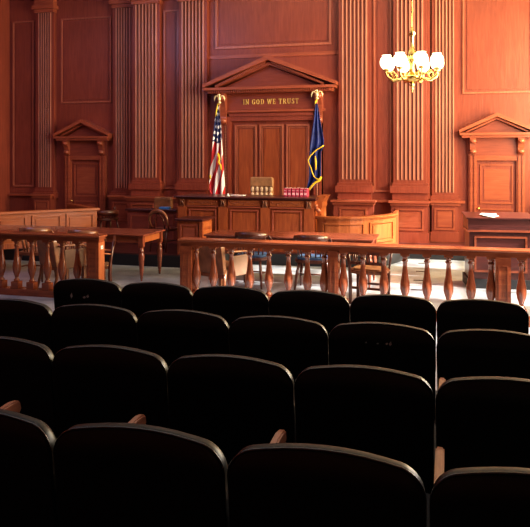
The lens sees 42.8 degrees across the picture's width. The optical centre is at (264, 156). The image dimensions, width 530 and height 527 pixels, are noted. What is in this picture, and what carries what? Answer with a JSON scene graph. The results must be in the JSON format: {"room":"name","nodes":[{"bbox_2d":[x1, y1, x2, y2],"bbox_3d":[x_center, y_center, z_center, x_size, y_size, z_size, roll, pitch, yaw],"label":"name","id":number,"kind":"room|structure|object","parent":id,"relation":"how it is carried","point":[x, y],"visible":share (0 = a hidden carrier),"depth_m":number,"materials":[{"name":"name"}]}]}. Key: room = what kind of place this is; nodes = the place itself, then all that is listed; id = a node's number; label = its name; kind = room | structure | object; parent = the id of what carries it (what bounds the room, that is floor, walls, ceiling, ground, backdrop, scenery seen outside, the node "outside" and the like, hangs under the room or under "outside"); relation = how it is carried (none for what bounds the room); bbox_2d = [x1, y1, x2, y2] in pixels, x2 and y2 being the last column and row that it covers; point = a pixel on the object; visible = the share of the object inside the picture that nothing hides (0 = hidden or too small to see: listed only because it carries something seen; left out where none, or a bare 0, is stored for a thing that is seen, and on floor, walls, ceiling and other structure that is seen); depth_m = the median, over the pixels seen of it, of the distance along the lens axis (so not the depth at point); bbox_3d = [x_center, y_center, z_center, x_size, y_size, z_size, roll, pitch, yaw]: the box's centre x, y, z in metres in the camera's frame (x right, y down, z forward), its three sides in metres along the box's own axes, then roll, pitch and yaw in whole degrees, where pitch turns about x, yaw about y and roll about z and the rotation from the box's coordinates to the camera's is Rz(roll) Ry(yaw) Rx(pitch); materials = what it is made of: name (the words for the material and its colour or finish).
{"room":"courtroom","nodes":[
{"label":"courtroom","id":0,"kind":"room"},
{"bbox_2d":[0,0,9,211],"bbox_3d":[-8.718,-1.250,8.499,0.200,6.400,18.200,0,0,15],"label":"wall","id":1,"kind":"structure","parent":0,"point":[4,4],"depth_m":16.62,"materials":[{"name":"brown wood"}]},
{"bbox_2d":[0,259,529,389],"bbox_3d":[-2.062,2.025,6.680,14.000,0.150,18.200,0,0,15],"label":"floor","id":2,"kind":"structure","parent":0,"point":[123,275],"depth_m":10.78,"materials":[{"name":"tile"}]},
{"bbox_2d":[19,227,55,281],"bbox_3d":[-3.656,1.529,10.825,0.600,0.848,0.524,0,0,8],"label":"chair","id":3,"kind":"object","parent":2,"relation":"on","point":[26,252],"visible":0.37,"depth_m":10.64,"materials":[{"name":"brown wood"}]},
{"bbox_2d":[0,231,106,297],"bbox_3d":[-5.097,1.510,10.039,5.994,0.879,0.230,0,0,15],"label":"balustrade","id":4,"kind":"object","parent":2,"relation":"on","point":[95,256],"visible":0.88,"depth_m":9.43,"materials":[{"name":"brown wood"}]},
{"bbox_2d":[36,240,85,287],"bbox_3d":[-3.032,1.552,10.086,0.562,0.805,0.587,0,0,39],"label":"leather armchair","id":5,"kind":"object","parent":2,"relation":"on","point":[54,248],"visible":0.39,"depth_m":9.92,"materials":[{"name":"beige leather"}]},
{"bbox_2d":[0,224,164,280],"bbox_3d":[-3.465,1.583,11.417,3.497,0.735,0.840,0,0,15],"label":"table","id":6,"kind":"object","parent":2,"relation":"on","point":[123,235],"visible":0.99,"depth_m":11.05,"materials":[{"name":"brown wood"}]},
{"bbox_2d":[64,230,106,279],"bbox_3d":[-2.829,1.537,10.619,0.600,0.833,0.524,0,0,20],"label":"chair","id":7,"kind":"object","parent":2,"relation":"on","point":[69,231],"visible":0.15,"depth_m":10.42,"materials":[{"name":"brown wood"}]},
{"bbox_2d":[85,235,115,281],"bbox_3d":[-2.409,1.557,9.927,0.426,0.788,0.477,0,0,-11],"label":"chair","id":8,"kind":"object","parent":2,"relation":"on","point":[108,265],"visible":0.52,"depth_m":9.76,"materials":[{"name":"brown wood"}]},
{"bbox_2d":[198,246,247,287],"bbox_3d":[-0.602,1.552,9.453,0.622,0.805,0.587,0,0,39],"label":"leather armchair","id":9,"kind":"object","parent":2,"relation":"on","point":[240,261],"visible":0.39,"depth_m":9.27,"materials":[{"name":"beige leather"}]},
{"bbox_2d":[225,260,228,272],"bbox_3d":[-0.559,1.540,9.506,0.440,0.100,0.450,0,0,39],"label":"seat cushion","id":10,"kind":"object","parent":9,"relation":"on","point":[227,262],"depth_m":9.25,"materials":[{"name":"brown leather"}]},
{"bbox_2d":[234,232,272,288],"bbox_3d":[-0.189,1.534,10.271,0.600,0.838,0.524,0,0,18],"label":"chair","id":11,"kind":"object","parent":2,"relation":"on","point":[257,256],"visible":0.48,"depth_m":10.07,"materials":[{"name":"brown wood"}]},
{"bbox_2d":[237,251,266,257],"bbox_3d":[-0.182,1.482,10.292,0.440,0.034,0.420,0,0,18],"label":"seat cushion","id":12,"kind":"object","parent":11,"relation":"on","point":[256,254],"depth_m":10.17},
{"bbox_2d":[204,229,378,287],"bbox_3d":[0.419,1.587,10.734,2.678,0.725,0.770,0,0,15],"label":"table","id":13,"kind":"object","parent":2,"relation":"on","point":[275,235],"visible":0.25,"depth_m":10.64,"materials":[{"name":"brown wood"}]},
{"bbox_2d":[293,235,331,289],"bbox_3d":[0.699,1.542,10.008,0.600,0.823,0.524,0,0,12],"label":"chair","id":14,"kind":"object","parent":2,"relation":"on","point":[315,258],"visible":0.62,"depth_m":9.84,"materials":[{"name":"brown wood"}]},
{"bbox_2d":[297,254,327,260],"bbox_3d":[0.704,1.482,10.029,0.440,0.034,0.420,0,0,12],"label":"seat cushion","id":15,"kind":"object","parent":14,"relation":"on","point":[300,257],"depth_m":9.87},
{"bbox_2d":[228,390,436,526],"bbox_3d":[-3.273,1.760,2.247,13.510,0.378,8.590,0,0,15],"label":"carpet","id":16,"kind":"structure","parent":2,"relation":"on","point":[435,447],"depth_m":3.99,"materials":[{"name":"carpet"}]},
{"bbox_2d":[0,298,53,353],"bbox_3d":[-1.576,1.373,4.718,0.596,0.877,0.646,0,0,15],"label":"seat","id":17,"kind":"object","parent":16,"relation":"on","point":[19,318],"visible":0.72,"depth_m":4.40,"materials":[{"name":"black leather"}]},
{"bbox_2d":[0,336,57,439],"bbox_3d":[-1.239,1.340,3.661,0.596,0.877,0.646,0,0,15],"label":"seat","id":18,"kind":"object","parent":16,"relation":"on","point":[26,371],"visible":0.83,"depth_m":3.34,"materials":[{"name":"black leather"}]},
{"bbox_2d":[0,400,58,526],"bbox_3d":[-0.910,1.308,2.618,0.596,0.877,0.646,0,0,15],"label":"seat","id":19,"kind":"object","parent":16,"relation":"on","point":[28,495],"visible":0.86,"depth_m":2.28,"materials":[{"name":"black leather"}]},
{"bbox_2d":[53,278,121,308],"bbox_3d":[-1.328,1.407,5.655,0.596,0.877,0.646,0,0,15],"label":"seat","id":20,"kind":"object","parent":16,"relation":"on","point":[77,290],"visible":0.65,"depth_m":5.37,"materials":[{"name":"black leather"}]},
{"bbox_2d":[51,304,137,355],"bbox_3d":[-0.999,1.373,4.560,0.596,0.877,0.646,0,0,15],"label":"seat","id":21,"kind":"object","parent":16,"relation":"on","point":[73,324],"visible":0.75,"depth_m":4.28,"materials":[{"name":"black leather"}]},
{"bbox_2d":[52,344,169,436],"bbox_3d":[-0.660,1.340,3.503,0.596,0.877,0.646,0,0,15],"label":"seat","id":22,"kind":"object","parent":16,"relation":"on","point":[94,383],"visible":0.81,"depth_m":3.23,"materials":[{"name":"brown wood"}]},
{"bbox_2d":[53,414,229,526],"bbox_3d":[-0.328,1.308,2.459,0.596,0.877,0.646,0,0,15],"label":"seat","id":23,"kind":"object","parent":16,"relation":"on","point":[134,473],"visible":0.97,"depth_m":2.18,"materials":[{"name":"black leather"}]},
{"bbox_2d":[121,282,192,318],"bbox_3d":[-0.753,1.407,5.498,0.596,0.877,0.646,0,0,15],"label":"seat","id":24,"kind":"object","parent":16,"relation":"on","point":[139,298],"visible":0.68,"depth_m":5.22,"materials":[{"name":"black leather"}]},
{"bbox_2d":[137,309,229,367],"bbox_3d":[-0.422,1.373,4.402,0.596,0.877,0.646,0,0,15],"label":"seat","id":25,"kind":"object","parent":16,"relation":"on","point":[172,334],"visible":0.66,"depth_m":4.12,"materials":[{"name":"black leather"}]},
{"bbox_2d":[192,286,268,326],"bbox_3d":[-0.178,1.407,5.341,0.596,0.877,0.646,0,0,15],"label":"seat","id":26,"kind":"object","parent":16,"relation":"on","point":[231,303],"visible":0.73,"depth_m":5.06,"materials":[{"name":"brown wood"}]},
{"bbox_2d":[167,354,295,464],"bbox_3d":[-0.081,1.340,3.345,0.596,0.877,0.646,0,0,15],"label":"seat","id":27,"kind":"object","parent":16,"relation":"on","point":[235,403],"visible":0.82,"depth_m":3.07,"materials":[{"name":"black leather"}]},
{"bbox_2d":[229,315,328,382],"bbox_3d":[0.154,1.373,4.245,0.596,0.877,0.646,0,0,15],"label":"seat","id":28,"kind":"object","parent":16,"relation":"on","point":[297,344],"visible":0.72,"depth_m":3.96,"materials":[{"name":"black leather"}]},
{"bbox_2d":[269,290,349,336],"bbox_3d":[0.397,1.407,5.184,0.596,0.877,0.646,0,0,15],"label":"seat","id":29,"kind":"object","parent":16,"relation":"on","point":[329,309],"visible":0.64,"depth_m":4.89,"materials":[{"name":"black leather"}]},
{"bbox_2d":[227,429,426,526],"bbox_3d":[0.254,1.308,2.300,0.596,0.877,0.646,0,0,15],"label":"seat","id":30,"kind":"object","parent":16,"relation":"on","point":[276,483],"visible":1,"depth_m":2.02,"materials":[{"name":"black leather"}]},
{"bbox_2d":[294,364,433,493],"bbox_3d":[0.498,1.340,3.187,0.596,0.877,0.646,0,0,15],"label":"seat","id":31,"kind":"object","parent":16,"relation":"on","point":[386,412],"visible":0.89,"depth_m":2.90,"materials":[{"name":"black leather"}]},
{"bbox_2d":[328,322,435,418],"bbox_3d":[0.731,1.373,4.087,0.596,0.877,0.646,0,0,15],"label":"seat","id":32,"kind":"object","parent":16,"relation":"on","point":[405,348],"visible":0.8,"depth_m":3.80,"materials":[{"name":"black leather"}]},
{"bbox_2d":[350,294,435,343],"bbox_3d":[0.972,1.407,5.027,0.596,0.877,0.646,0,0,15],"label":"seat","id":33,"kind":"object","parent":16,"relation":"on","point":[389,308],"visible":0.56,"depth_m":4.74,"materials":[{"name":"black leather"}]},
{"bbox_2d":[429,447,529,526],"bbox_3d":[0.835,1.308,2.141,0.596,0.877,0.646,0,0,15],"label":"seat","id":34,"kind":"object","parent":16,"relation":"on","point":[494,496],"visible":1,"depth_m":1.89,"materials":[{"name":"black leather"}]},
{"bbox_2d":[435,376,529,471],"bbox_3d":[1.076,1.340,3.029,0.596,0.877,0.646,0,0,15],"label":"seat","id":35,"kind":"object","parent":16,"relation":"on","point":[482,421],"visible":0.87,"depth_m":2.78,"materials":[{"name":"black leather"}]},
{"bbox_2d":[436,299,528,341],"bbox_3d":[1.546,1.407,4.870,0.596,0.877,0.646,0,0,15],"label":"seat","id":36,"kind":"object","parent":16,"relation":"on","point":[457,314],"visible":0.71,"depth_m":4.59,"materials":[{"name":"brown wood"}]},
{"bbox_2d":[436,329,529,391],"bbox_3d":[1.308,1.373,3.929,0.596,0.877,0.646,0,0,15],"label":"seat","id":37,"kind":"object","parent":16,"relation":"on","point":[461,352],"visible":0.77,"depth_m":3.66,"materials":[{"name":"black leather"}]},
{"bbox_2d":[177,237,529,326],"bbox_3d":[2.016,1.510,8.095,6.499,0.879,0.230,0,0,15],"label":"balustrade","id":38,"kind":"object","parent":2,"relation":"on","point":[334,281],"visible":0.7,"depth_m":8.31,"materials":[{"name":"brown wood"}]},
{"bbox_2d":[347,252,391,303],"bbox_3d":[1.399,1.545,9.073,0.582,0.811,0.519,0,0,24],"label":"chair","id":39,"kind":"object","parent":2,"relation":"on","point":[372,268],"visible":0.59,"depth_m":8.98,"materials":[{"name":"brown wood"}]},
{"bbox_2d":[353,265,386,270],"bbox_3d":[1.411,1.490,9.100,0.420,0.020,0.380,0,0,24],"label":"seat cushion","id":40,"kind":"object","parent":39,"relation":"on","point":[357,267],"depth_m":9.02,"materials":[{"name":"brown wood"}]},
{"bbox_2d":[461,212,529,289],"bbox_3d":[3.529,1.405,10.287,0.980,1.089,0.645,0,0,10],"label":"desk","id":41,"kind":"object","parent":2,"relation":"on","point":[508,229],"visible":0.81,"depth_m":10.02,"materials":[{"name":"brown wood"}]},
{"bbox_2d":[479,213,497,216],"bbox_3d":[3.347,0.869,10.110,0.296,0.042,0.240,0,0,35],"label":"papers","id":42,"kind":"object","parent":41,"relation":"on","point":[484,214],"visible":1,"depth_m":10.11,"materials":[{"name":"white paper"}]},
{"bbox_2d":[10,0,529,241],"bbox_3d":[0.251,-1.250,15.145,13.600,6.400,0.650,0,0,15],"label":"wall","id":43,"kind":"structure","parent":0,"point":[472,108],"depth_m":14.52,"materials":[{"name":"brown wood"}]},
{"bbox_2d":[12,20,33,186],"bbox_3d":[-5.960,-1.310,16.697,0.600,4.080,0.030,0,0,15],"label":"trim","id":44,"kind":"structure","parent":43,"relation":"attached to","point":[23,32],"depth_m":16.70,"materials":[{"name":"brown wood"}]},
{"bbox_2d":[29,0,57,209],"bbox_3d":[-5.351,-1.090,16.380,0.680,5.640,0.320,0,0,15],"label":"pilaster","id":45,"kind":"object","parent":43,"relation":"attached to","point":[44,197],"depth_m":16.41,"materials":[{"name":"brown wood"}]},
{"bbox_2d":[53,119,112,227],"bbox_3d":[-4.317,0.420,16.108,1.460,2.620,0.300,0,0,15],"label":"door","id":46,"kind":"structure","parent":43,"relation":"in","point":[84,142],"depth_m":16.16,"materials":[{"name":"brown wood"}]},
{"bbox_2d":[61,16,111,102],"bbox_3d":[-4.296,-2.325,16.242,1.350,2.050,0.030,0,0,15],"label":"trim","id":47,"kind":"structure","parent":43,"relation":"attached to","point":[85,42],"depth_m":16.24,"materials":[{"name":"brown wood"}]},
{"bbox_2d":[107,0,132,227],"bbox_3d":[-3.340,-1.090,15.830,0.710,5.640,0.320,0,0,15],"label":"pilaster","id":48,"kind":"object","parent":43,"relation":"attached to","point":[122,9],"depth_m":15.87,"materials":[{"name":"brown wood"}]},
{"bbox_2d":[124,0,163,227],"bbox_3d":[-2.738,-1.090,15.417,0.870,5.640,0.400,0,0,15],"label":"pilaster","id":49,"kind":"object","parent":43,"relation":"attached to","point":[147,184],"depth_m":15.46,"materials":[{"name":"brown wood"}]},
{"bbox_2d":[163,10,178,188],"bbox_3d":[-2.139,-1.310,15.445,0.370,4.080,0.030,0,0,15],"label":"trim","id":50,"kind":"structure","parent":43,"relation":"attached to","point":[171,18],"depth_m":15.45,"materials":[{"name":"brown wood"}]},
{"bbox_2d":[172,0,209,207],"bbox_3d":[-1.638,-1.090,15.117,0.930,5.640,0.400,0,0,15],"label":"pilaster","id":51,"kind":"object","parent":43,"relation":"attached to","point":[193,14],"depth_m":15.18,"materials":[{"name":"brown wood"}]},
{"bbox_2d":[4,249,464,267],"bbox_3d":[-0.263,1.849,13.263,13.600,0.199,3.250,0,0,15],"label":"trim","id":52,"kind":"structure","parent":43,"relation":"attached to","point":[118,259],"depth_m":12.19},
{"bbox_2d":[8,193,464,202],"bbox_3d":[0.181,0.925,14.889,13.560,0.050,0.280,0,0,15],"label":"trim","id":53,"kind":"structure","parent":43,"relation":"attached to","point":[9,194],"depth_m":16.57,"materials":[{"name":"brown wood"}]},
{"bbox_2d":[19,241,464,256],"bbox_3d":[-0.262,1.740,13.268,13.600,0.020,3.220,0,0,15],"label":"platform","id":54,"kind":"structure","parent":43,"relation":"attached to","point":[119,248],"depth_m":12.94,"materials":[{"name":"brown wood"}]},
{"bbox_2d":[0,203,99,248],"bbox_3d":[-4.661,1.380,13.815,2.047,0.700,1.680,0,0,-35],"label":"box","id":55,"kind":"object","parent":54,"relation":"on","point":[76,215],"visible":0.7,"depth_m":13.21,"materials":[{"name":"orange wood"}]},
{"bbox_2d":[97,206,119,227],"bbox_3d":[-3.368,1.399,14.331,0.600,0.669,0.524,0,0,-36],"label":"chair","id":56,"kind":"object","parent":54,"relation":"on","point":[106,215],"visible":0.73,"depth_m":14.15,"materials":[{"name":"brown wood"}]},
{"bbox_2d":[125,207,177,243],"bbox_3d":[-2.253,1.390,13.771,1.110,0.680,0.380,0,0,15],"label":"desk","id":57,"kind":"object","parent":54,"relation":"on","point":[137,217],"depth_m":13.63,"materials":[{"name":"brown wood"}]},
{"bbox_2d":[148,209,176,252],"bbox_3d":[-1.853,1.336,12.508,0.460,0.792,0.487,0,0,30],"label":"bentwood chair","id":58,"kind":"object","parent":54,"relation":"on","point":[167,228],"visible":0.76,"depth_m":12.35,"materials":[{"name":"brown wood"}]},
{"bbox_2d":[154,197,172,207],"bbox_3d":[-2.226,1.292,14.344,0.538,0.864,0.530,0,0,15],"label":"swivel chair","id":59,"kind":"object","parent":54,"relation":"on","point":[158,201],"visible":0.28,"depth_m":14.48,"materials":[{"name":"brown wood"}]},
{"bbox_2d":[174,216,213,254],"bbox_3d":[-1.265,1.409,12.205,0.526,0.639,0.640,0,0,15],"label":"stand","id":60,"kind":"object","parent":54,"relation":"on","point":[187,226],"visible":0.71,"depth_m":11.96,"materials":[{"name":"brown wood"}]},
{"bbox_2d":[174,194,330,252],"bbox_3d":[-0.228,1.220,12.867,2.869,1.020,0.896,0,0,15],"label":"bench","id":61,"kind":"object","parent":54,"relation":"on","point":[247,212],"visible":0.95,"depth_m":12.48,"materials":[{"name":"brown wood"}]},
{"bbox_2d":[284,188,287,195],"bbox_3d":[0.398,0.661,12.750,0.064,0.157,0.152,0,0,15],"label":"book","id":62,"kind":"object","parent":61,"relation":"on","point":[285,189],"visible":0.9,"depth_m":12.68,"materials":[{"name":"red paper"}]},
{"bbox_2d":[288,188,291,196],"bbox_3d":[0.475,0.661,12.729,0.064,0.157,0.152,0,0,17],"label":"book","id":63,"kind":"object","parent":61,"relation":"on","point":[289,189],"visible":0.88,"depth_m":12.66,"materials":[{"name":"red paper"}]},
{"bbox_2d":[292,188,295,196],"bbox_3d":[0.549,0.661,12.709,0.064,0.157,0.152,0,0,14],"label":"book","id":64,"kind":"object","parent":61,"relation":"on","point":[293,189],"visible":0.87,"depth_m":12.64,"materials":[{"name":"red paper"}]},
{"bbox_2d":[296,188,299,196],"bbox_3d":[0.623,0.661,12.689,0.064,0.157,0.152,0,0,17],"label":"book","id":65,"kind":"object","parent":61,"relation":"on","point":[297,189],"visible":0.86,"depth_m":12.62,"materials":[{"name":"red paper"}]},
{"bbox_2d":[300,188,303,196],"bbox_3d":[0.697,0.661,12.669,0.064,0.157,0.152,0,0,14],"label":"book","id":66,"kind":"object","parent":61,"relation":"on","point":[301,189],"visible":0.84,"depth_m":12.60,"materials":[{"name":"red paper"}]},
{"bbox_2d":[304,188,308,196],"bbox_3d":[0.773,0.661,12.648,0.064,0.157,0.152,0,0,17],"label":"book","id":67,"kind":"object","parent":61,"relation":"on","point":[306,190],"visible":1,"depth_m":12.58,"materials":[{"name":"red paper"}]},
{"bbox_2d":[315,210,398,254],"bbox_3d":[1.990,1.397,12.638,2.244,0.665,0.704,0,0,-39],"label":"box","id":68,"kind":"object","parent":54,"relation":"on","point":[386,226],"visible":0.54,"depth_m":12.16,"materials":[{"name":"brown wood"}]},
{"bbox_2d":[202,55,338,195],"bbox_3d":[0.106,-0.360,14.613,2.940,3.620,0.449,0,0,15],"label":"surround","id":69,"kind":"object","parent":43,"relation":"attached to","point":[267,111],"visible":0.72,"depth_m":14.69,"materials":[{"name":"brown wood"}]},
{"bbox_2d":[215,0,330,48],"bbox_3d":[0.152,-3.105,14.819,2.620,1.390,0.030,0,0,15],"label":"panel","id":70,"kind":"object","parent":43,"relation":"attached to","point":[241,21],"depth_m":14.82,"materials":[{"name":"brown wood"}]},
{"bbox_2d":[209,50,338,59],"bbox_3d":[0.159,-3.120,14.807,2.960,1.860,0.050,0,0,15],"label":"trim","id":71,"kind":"structure","parent":43,"relation":"attached to","point":[314,52],"depth_m":14.79,"materials":[{"name":"brown wood"}]},
{"bbox_2d":[330,0,376,216],"bbox_3d":[1.863,-1.090,14.160,0.930,5.640,0.400,0,0,15],"label":"pilaster","id":72,"kind":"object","parent":43,"relation":"attached to","point":[354,189],"depth_m":14.20,"materials":[{"name":"brown wood"}]},
{"bbox_2d":[374,0,390,191],"bbox_3d":[2.462,-1.310,14.188,0.370,4.080,0.030,0,0,15],"label":"panel","id":73,"kind":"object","parent":43,"relation":"attached to","point":[382,5],"depth_m":14.19,"materials":[{"name":"brown wood"}]},
{"bbox_2d":[388,0,430,242],"bbox_3d":[2.963,-1.090,13.859,0.870,5.640,0.400,0,0,15],"label":"pilaster","id":74,"kind":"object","parent":43,"relation":"attached to","point":[409,189],"depth_m":13.88,"materials":[{"name":"brown wood"}]},
{"bbox_2d":[429,0,460,241],"bbox_3d":[3.692,-1.090,13.909,0.710,5.640,0.320,0,0,15],"label":"pilaster","id":75,"kind":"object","parent":43,"relation":"attached to","point":[445,201],"depth_m":13.92,"materials":[{"name":"brown wood"}]},
{"bbox_2d":[459,112,529,211],"bbox_3d":[4.674,0.420,13.651,1.460,2.620,0.300,0,0,15],"label":"door","id":76,"kind":"structure","parent":43,"relation":"in","point":[496,183],"depth_m":13.71,"materials":[{"name":"brown wood"}]},
{"bbox_2d":[463,0,529,93],"bbox_3d":[4.724,-2.325,13.777,1.350,2.050,0.030,0,0,15],"label":"panel","id":77,"kind":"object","parent":43,"relation":"attached to","point":[497,30],"depth_m":13.79,"materials":[{"name":"brown wood"}]},
{"bbox_3d":[-0.193,1.589,13.898,3.700,0.279,1.090,0,0,15],"label":"trim","id":78,"kind":"structure","parent":43,"relation":"attached to","visible":0},
{"bbox_2d":[209,94,224,193],"bbox_3d":[-0.943,0.085,13.718,0.334,2.728,0.332,0,0,15],"label":"flag","id":79,"kind":"object","parent":78,"relation":"on","point":[217,180],"visible":0.91,"depth_m":13.68,"materials":[{"name":"multicoloured fabric"}]},
{"bbox_2d":[250,177,273,194],"bbox_3d":[-0.114,0.924,13.559,0.604,1.038,0.530,0,0,15],"label":"swivel chair","id":80,"kind":"object","parent":78,"relation":"on","point":[259,185],"visible":0.51,"depth_m":13.70,"materials":[{"name":"brown leather"}]},
{"bbox_2d":[307,89,323,195],"bbox_3d":[1.005,0.066,13.202,0.348,2.766,0.300,0,0,15],"label":"flag","id":81,"kind":"object","parent":78,"relation":"on","point":[317,139],"visible":0.86,"depth_m":13.14,"materials":[{"name":"blue fabric"}]},
{"bbox_3d":[-2.062,-4.525,6.680,14.000,0.150,18.200,0,0,15],"label":"ceiling","id":82,"kind":"structure","parent":0,"visible":0},
{"bbox_2d":[380,0,443,91],"bbox_3d":[2.231,-2.710,10.275,0.939,3.478,0.939,0,0,15],"label":"chandelier","id":83,"kind":"object","parent":82,"relation":"hanging from","point":[420,58],"visible":1,"depth_m":10.16,"materials":[{"name":"gold metal"}]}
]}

